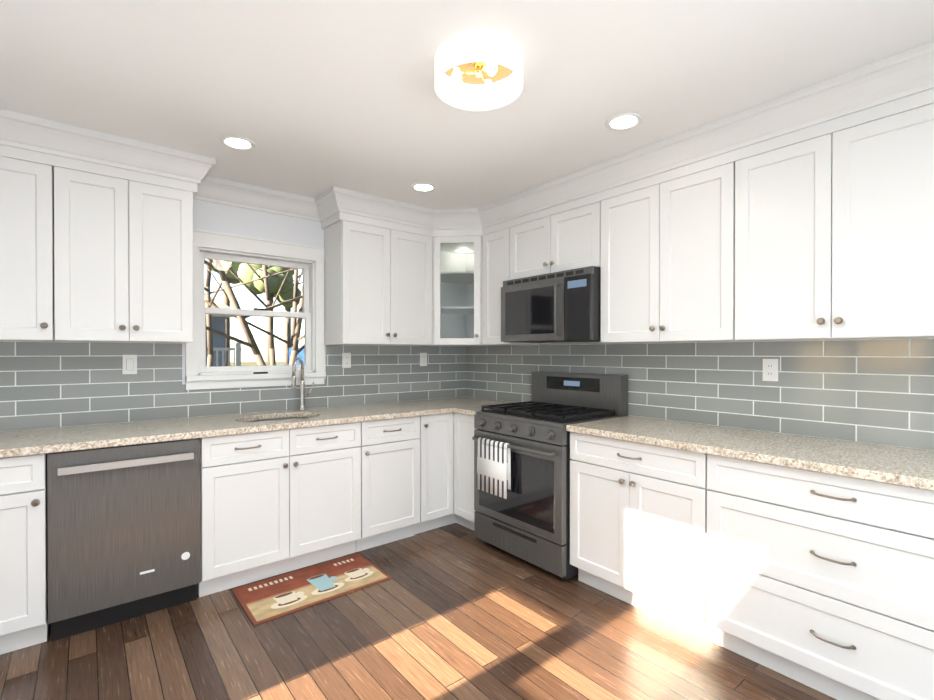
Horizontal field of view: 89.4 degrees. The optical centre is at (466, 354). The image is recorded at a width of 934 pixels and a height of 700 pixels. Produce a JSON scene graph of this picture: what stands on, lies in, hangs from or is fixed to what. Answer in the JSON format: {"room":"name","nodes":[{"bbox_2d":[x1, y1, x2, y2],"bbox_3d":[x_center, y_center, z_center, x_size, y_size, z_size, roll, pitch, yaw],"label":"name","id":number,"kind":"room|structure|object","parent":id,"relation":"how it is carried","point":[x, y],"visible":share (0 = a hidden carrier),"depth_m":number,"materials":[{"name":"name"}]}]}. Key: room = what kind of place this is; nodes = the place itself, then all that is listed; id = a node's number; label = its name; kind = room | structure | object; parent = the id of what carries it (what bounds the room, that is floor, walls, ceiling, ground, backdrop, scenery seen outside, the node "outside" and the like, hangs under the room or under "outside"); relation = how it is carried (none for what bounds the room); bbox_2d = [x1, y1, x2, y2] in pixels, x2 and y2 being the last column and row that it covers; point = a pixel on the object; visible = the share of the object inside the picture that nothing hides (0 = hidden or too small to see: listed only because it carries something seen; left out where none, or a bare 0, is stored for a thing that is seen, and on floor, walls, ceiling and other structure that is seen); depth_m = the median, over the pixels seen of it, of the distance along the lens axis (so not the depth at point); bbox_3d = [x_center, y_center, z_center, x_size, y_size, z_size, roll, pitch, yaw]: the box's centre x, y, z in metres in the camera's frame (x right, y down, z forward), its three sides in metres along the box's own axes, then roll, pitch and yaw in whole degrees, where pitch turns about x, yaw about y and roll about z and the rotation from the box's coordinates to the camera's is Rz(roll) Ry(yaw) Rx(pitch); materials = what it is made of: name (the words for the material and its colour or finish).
{"room":"kitchen","nodes":[
{"label":"kitchen","id":0,"kind":"room"},
{"bbox_2d":[182,199,325,383],"bbox_3d":[-1.610,0.088,3.206,4.300,2.440,0.150,0,0,-39],"label":"wall","id":1,"kind":"structure","parent":0,"point":[217,217],"depth_m":3.23,"materials":[{"name":"white paint"}]},
{"bbox_2d":[0,156,55,341],"bbox_3d":[-2.257,-0.530,2.348,0.306,0.915,0.358,0,0,-39],"label":"upper cabinet","id":2,"kind":"object","parent":1,"relation":"attached to","point":[26,250],"visible":0.96,"depth_m":2.27,"materials":[{"name":"white paint"}]},
{"bbox_2d":[54,166,192,342],"bbox_3d":[-1.901,-0.531,2.637,0.604,0.915,0.358,0,0,-39],"label":"upper cabinet","id":3,"kind":"object","parent":1,"relation":"attached to","point":[123,260],"visible":0.98,"depth_m":2.50,"materials":[{"name":"white paint"}]},
{"bbox_2d":[0,108,319,221],"bbox_3d":[-1.897,-1.032,2.606,2.447,0.192,0.409,0,0,-39],"label":"crown molding","id":4,"kind":"structure","parent":1,"relation":"attached to","point":[26,137],"depth_m":2.50,"materials":[{"name":"white paint"}]},
{"bbox_2d":[0,341,463,431],"bbox_3d":[-1.541,0.156,3.160,3.950,0.474,0.008,0,0,-39],"label":"tile backsplash","id":5,"kind":"structure","parent":1,"relation":"attached to","point":[43,384],"depth_m":2.88,"materials":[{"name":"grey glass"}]},
{"bbox_2d":[122,355,136,373],"bbox_3d":[-1.990,0.056,2.785,0.070,0.115,0.008,0,0,-39],"label":"switch plate","id":6,"kind":"object","parent":5,"relation":"attached to","point":[129,364],"visible":1,"depth_m":2.78,"materials":[{"name":"white plastic"}]},
{"bbox_2d":[342,353,350,367],"bbox_3d":[-0.930,0.041,3.645,0.070,0.115,0.007,0,0,-39],"label":"electrical outlet","id":7,"kind":"object","parent":5,"relation":"attached to","point":[346,360],"visible":1,"depth_m":3.64,"materials":[{"name":"white plastic"}]},
{"bbox_2d":[420,353,426,365],"bbox_3d":[-0.377,0.038,4.092,0.070,0.115,0.007,0,0,-39],"label":"electrical outlet","id":8,"kind":"object","parent":5,"relation":"attached to","point":[423,359],"visible":1,"depth_m":4.09,"materials":[{"name":"white plastic"}]},
{"bbox_2d":[185,229,325,389],"bbox_3d":[-1.442,-0.290,3.275,0.898,1.015,0.150,0,0,-39],"label":"double-hung window","id":9,"kind":"structure","parent":1,"relation":"in","point":[309,260],"depth_m":3.25,"materials":[{"name":"white paint"}]},
{"bbox_2d":[324,220,431,344],"bbox_3d":[-0.665,-0.536,3.638,0.758,0.915,0.358,0,0,-39],"label":"upper cabinet","id":10,"kind":"object","parent":1,"relation":"attached to","point":[377,285],"visible":0.98,"depth_m":3.48,"materials":[{"name":"white paint"}]},
{"bbox_2d":[411,236,501,345],"bbox_3d":[-0.053,-0.538,3.972,0.607,0.915,0.610,0,0,-39],"label":"upper cabinet","id":11,"kind":"object","parent":1,"relation":"attached to","point":[457,290],"visible":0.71,"depth_m":3.78,"materials":[{"name":"white wood"}]},
{"bbox_2d":[0,523,836,699],"bbox_3d":[0.326,1.351,0.823,4.300,0.060,6.300,0,0,-39],"label":"floor","id":12,"kind":"structure","parent":0,"point":[455,611],"depth_m":2.10,"materials":[{"name":"brown wood"}]},
{"bbox_2d":[0,453,48,654],"bbox_3d":[-2.235,0.874,2.184,0.454,0.879,0.653,0,0,-39],"label":"base cabinet","id":13,"kind":"object","parent":12,"relation":"on","point":[23,556],"visible":0.9,"depth_m":2.06,"materials":[{"name":"white paint"}]},
{"bbox_2d":[47,438,200,641],"bbox_3d":[-1.813,0.874,2.512,0.600,0.876,0.658,0,0,-39],"label":"dishwasher","id":14,"kind":"object","parent":12,"relation":"on","point":[123,533],"visible":0.94,"depth_m":2.27,"materials":[{"name":"black metal"}]},
{"bbox_2d":[197,422,360,596],"bbox_3d":[-1.226,0.870,3.001,0.916,0.879,0.653,0,0,-39],"label":"base cabinet","id":15,"kind":"object","parent":12,"relation":"on","point":[275,502],"visible":0.9,"depth_m":2.74,"materials":[{"name":"white paint"}]},
{"bbox_2d":[232,553,391,625],"bbox_3d":[-0.875,1.306,2.698,0.765,0.009,0.445,0,0,-39],"label":"kitchen mat","id":16,"kind":"object","parent":12,"relation":"on","point":[265,600],"visible":1,"depth_m":2.65,"materials":[{"name":"brown"}]},
{"bbox_2d":[356,416,419,551],"bbox_3d":[-0.690,0.868,3.435,0.454,0.879,0.653,0,0,-39],"label":"base cabinet","id":17,"kind":"object","parent":12,"relation":"on","point":[390,480],"visible":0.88,"depth_m":3.21,"materials":[{"name":"white paint"}]},
{"bbox_2d":[414,413,475,533],"bbox_3d":[-0.076,0.866,3.767,0.911,0.879,0.911,0,0,-39],"label":"base cabinet","id":18,"kind":"object","parent":12,"relation":"on","point":[446,469],"visible":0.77,"depth_m":3.46,"materials":[{"name":"white paint"}]},
{"bbox_2d":[0,357,520,457],"bbox_3d":[-1.208,0.320,2.844,3.828,0.612,0.915,0,0,-39],"label":"countertop","id":19,"kind":"structure","parent":18,"relation":"on","point":[15,443],"depth_m":2.70,"materials":[{"name":"stone"}]},
{"bbox_2d":[248,417,306,421],"bbox_3d":[-1.196,0.477,3.015,0.580,0.296,0.435,0,0,-39],"label":"sink","id":20,"kind":"object","parent":19,"relation":"in","point":[250,419],"depth_m":3.14,"materials":[{"name":"silver metal"}]},
{"bbox_2d":[472,371,627,580],"bbox_3d":[0.522,0.720,3.152,0.734,1.178,0.777,0,0,-39],"label":"gas range","id":21,"kind":"object","parent":12,"relation":"on","point":[522,459],"visible":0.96,"depth_m":2.96,"materials":[{"name":"black metal"}]},
{"bbox_2d":[477,437,510,498],"bbox_3d":[0.170,0.719,3.036,0.040,0.341,0.280,0,0,-39],"label":"towel","id":22,"kind":"object","parent":21,"relation":"hanging from","point":[493,457],"depth_m":3.01,"materials":[{"name":"white fabric"}]},
{"bbox_2d":[570,432,713,641],"bbox_3d":[1.050,0.872,2.582,0.653,0.879,0.759,0,0,-39],"label":"base cabinet","id":23,"kind":"object","parent":12,"relation":"on","point":[638,525],"visible":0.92,"depth_m":2.35,"materials":[{"name":"white paint"}]},
{"bbox_2d":[707,454,933,699],"bbox_3d":[1.578,0.876,1.929,0.653,0.879,0.914,0,0,-39],"label":"base cabinet","id":24,"kind":"object","parent":12,"relation":"on","point":[821,582],"visible":1,"depth_m":1.77,"materials":[{"name":"white paint"}]},
{"bbox_2d":[566,416,933,490],"bbox_3d":[1.342,0.416,2.225,0.646,0.035,1.682,0,0,-39],"label":"countertop","id":25,"kind":"structure","parent":24,"relation":"on","point":[905,466],"depth_m":2.04,"materials":[{"name":"stone"}]},
{"bbox_2d":[0,0,933,208],"bbox_3d":[0.326,-1.159,0.809,4.300,0.080,6.300,0,0,-39],"label":"ceiling","id":26,"kind":"structure","parent":0,"point":[312,98],"depth_m":1.89,"materials":[{"name":"white paint"}]},
{"bbox_2d":[219,135,255,150],"bbox_3d":[-1.217,-1.124,2.507,0.176,0.007,0.176,0,0,-39],"label":"recessed light","id":27,"kind":"object","parent":26,"relation":"in","point":[236,142],"visible":1,"depth_m":2.49,"materials":[{"name":"white paint"}]},
{"bbox_2d":[410,182,435,191],"bbox_3d":[-0.293,-1.128,3.178,0.176,0.007,0.176,0,0,-39],"label":"recessed light","id":28,"kind":"object","parent":26,"relation":"in","point":[423,187],"visible":1,"depth_m":3.17,"materials":[{"name":"white paint"}]},
{"bbox_2d":[435,31,522,110],"bbox_3d":[0.045,-1.068,1.792,0.336,0.110,0.336,0,0,-39],"label":"drum ceiling light","id":29,"kind":"object","parent":26,"relation":"attached to","point":[478,70],"visible":1,"depth_m":1.78,"materials":[{"name":"white glass"}]},
{"bbox_2d":[605,113,642,130],"bbox_3d":[0.757,-1.123,2.279,0.176,0.007,0.176,0,0,-39],"label":"recessed light","id":30,"kind":"object","parent":26,"relation":"in","point":[622,121],"visible":1,"depth_m":2.27,"materials":[{"name":"white paint"}]},
{"bbox_2d":[474,342,933,450],"bbox_3d":[1.985,0.094,2.064,0.150,2.440,6.150,0,0,-39],"label":"wall","id":31,"kind":"structure","parent":0,"point":[596,342],"depth_m":3.44,"materials":[{"name":"white paint"}]},
{"bbox_2d":[483,228,538,344],"bbox_3d":[0.332,-0.537,3.695,0.358,0.915,0.303,0,0,-39],"label":"upper cabinet","id":32,"kind":"object","parent":31,"relation":"attached to","point":[496,259],"visible":0.35,"depth_m":3.62,"materials":[{"name":"white paint"}]},
{"bbox_2d":[510,201,600,279],"bbox_3d":[0.676,-0.766,3.268,0.358,0.451,0.785,0,0,-39],"label":"upper cabinet","id":33,"kind":"object","parent":31,"relation":"attached to","point":[566,240],"visible":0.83,"depth_m":3.13,"materials":[{"name":"white paint"}]},
{"bbox_2d":[501,266,600,342],"bbox_3d":[0.635,-0.314,3.237,0.464,0.445,0.781,0,0,-39],"label":"over-the-range microwave","id":34,"kind":"object","parent":33,"relation":"attached to","point":[560,306],"visible":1,"depth_m":3.04,"materials":[{"name":"black metal"}]},
{"bbox_2d":[315,40,933,236],"bbox_3d":[0.468,-1.032,2.641,1.470,0.192,3.330,0,0,-39],"label":"crown molding","id":35,"kind":"structure","parent":31,"relation":"attached to","point":[900,82],"depth_m":2.39,"materials":[{"name":"white paint"}]},
{"bbox_2d":[601,162,742,342],"bbox_3d":[1.165,-0.531,2.667,0.358,0.915,0.759,0,0,-39],"label":"upper cabinet","id":36,"kind":"object","parent":31,"relation":"attached to","point":[667,261],"visible":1,"depth_m":2.53,"materials":[{"name":"white paint"}]},
{"bbox_2d":[464,338,933,449],"bbox_3d":[1.096,0.264,3.037,0.007,0.690,3.480,0,0,-39],"label":"tile backsplash","id":37,"kind":"structure","parent":31,"relation":"attached to","point":[877,391],"depth_m":2.48,"materials":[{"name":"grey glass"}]},
{"bbox_2d":[763,359,777,380],"bbox_3d":[1.569,0.077,2.441,0.007,0.115,0.070,0,0,-39],"label":"electrical outlet","id":38,"kind":"object","parent":37,"relation":"attached to","point":[770,369],"visible":1,"depth_m":2.44,"materials":[{"name":"white plastic"}]},
{"bbox_2d":[735,103,933,340],"bbox_3d":[1.645,-0.528,2.074,0.358,0.915,0.761,0,0,-39],"label":"upper cabinet","id":39,"kind":"object","parent":31,"relation":"attached to","point":[834,235],"visible":1,"depth_m":1.96,"materials":[{"name":"white paint"}]},
{"label":"outside","id":40,"kind":"structure","parent":0,"visible":0},
{"bbox_2d":[230,361,284,365],"bbox_3d":[-14.209,1.385,18.648,84.150,0.280,100.000,0,0,-39],"label":"ground","id":41,"kind":"structure","parent":40,"point":[254,363],"depth_m":57.68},
{"bbox_2d":[204,296,241,366],"bbox_3d":[-12.615,-0.505,14.962,8.300,3.500,10.320,0,0,-39],"label":"house","id":42,"kind":"structure","parent":41,"relation":"on","point":[218,350],"depth_m":14.76,"materials":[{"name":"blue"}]},
{"bbox_2d":[204,260,295,365],"bbox_3d":[-4.256,-3.765,9.412,5.720,10.180,5.503,0,0,-39],"label":"tree","id":43,"kind":"object","parent":41,"relation":"on","point":[209,333],"depth_m":9.27,"materials":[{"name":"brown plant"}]},
{"bbox_2d":[204,259,302,365],"bbox_3d":[-5.087,-4.081,9.069,7.554,10.816,4.768,0,0,-39],"label":"tree","id":44,"kind":"object","parent":41,"relation":"on","point":[232,299],"depth_m":8.67,"materials":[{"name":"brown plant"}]},
{"bbox_2d":[206,259,300,365],"bbox_3d":[-12.910,-4.601,27.691,9.613,11.656,7.007,0,0,-39],"label":"evergreen trees","id":45,"kind":"object","parent":41,"relation":"on","point":[256,289],"depth_m":26.17,"materials":[{"name":"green plant"}]},
{"bbox_2d":[204,263,303,364],"bbox_3d":[-3.210,-4.381,10.565,6.525,11.399,3.366,0,0,-39],"label":"tree","id":46,"kind":"object","parent":41,"relation":"on","point":[296,351],"depth_m":10.11,"materials":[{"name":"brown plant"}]},
{"bbox_2d":[220,260,290,364],"bbox_3d":[-6.250,-4.297,14.402,6.581,11.190,5.333,0,0,-39],"label":"tree","id":47,"kind":"object","parent":41,"relation":"on","point":[270,328],"depth_m":14.75,"materials":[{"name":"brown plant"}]},
{"bbox_2d":[249,264,302,346],"bbox_3d":[-6.482,-4.723,18.281,8.206,12.000,3.174,0,0,-39],"label":"tree","id":48,"kind":"object","parent":41,"relation":"on","point":[296,283],"depth_m":18.24,"materials":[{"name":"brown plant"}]},
{"bbox_2d":[280,347,303,364],"bbox_3d":[-3.313,0.525,13.095,4.100,1.460,1.740,0,0,-39],"label":"car","id":49,"kind":"object","parent":41,"relation":"on","point":[299,355],"depth_m":12.27,"materials":[{"name":"blue metal"}]}
]}

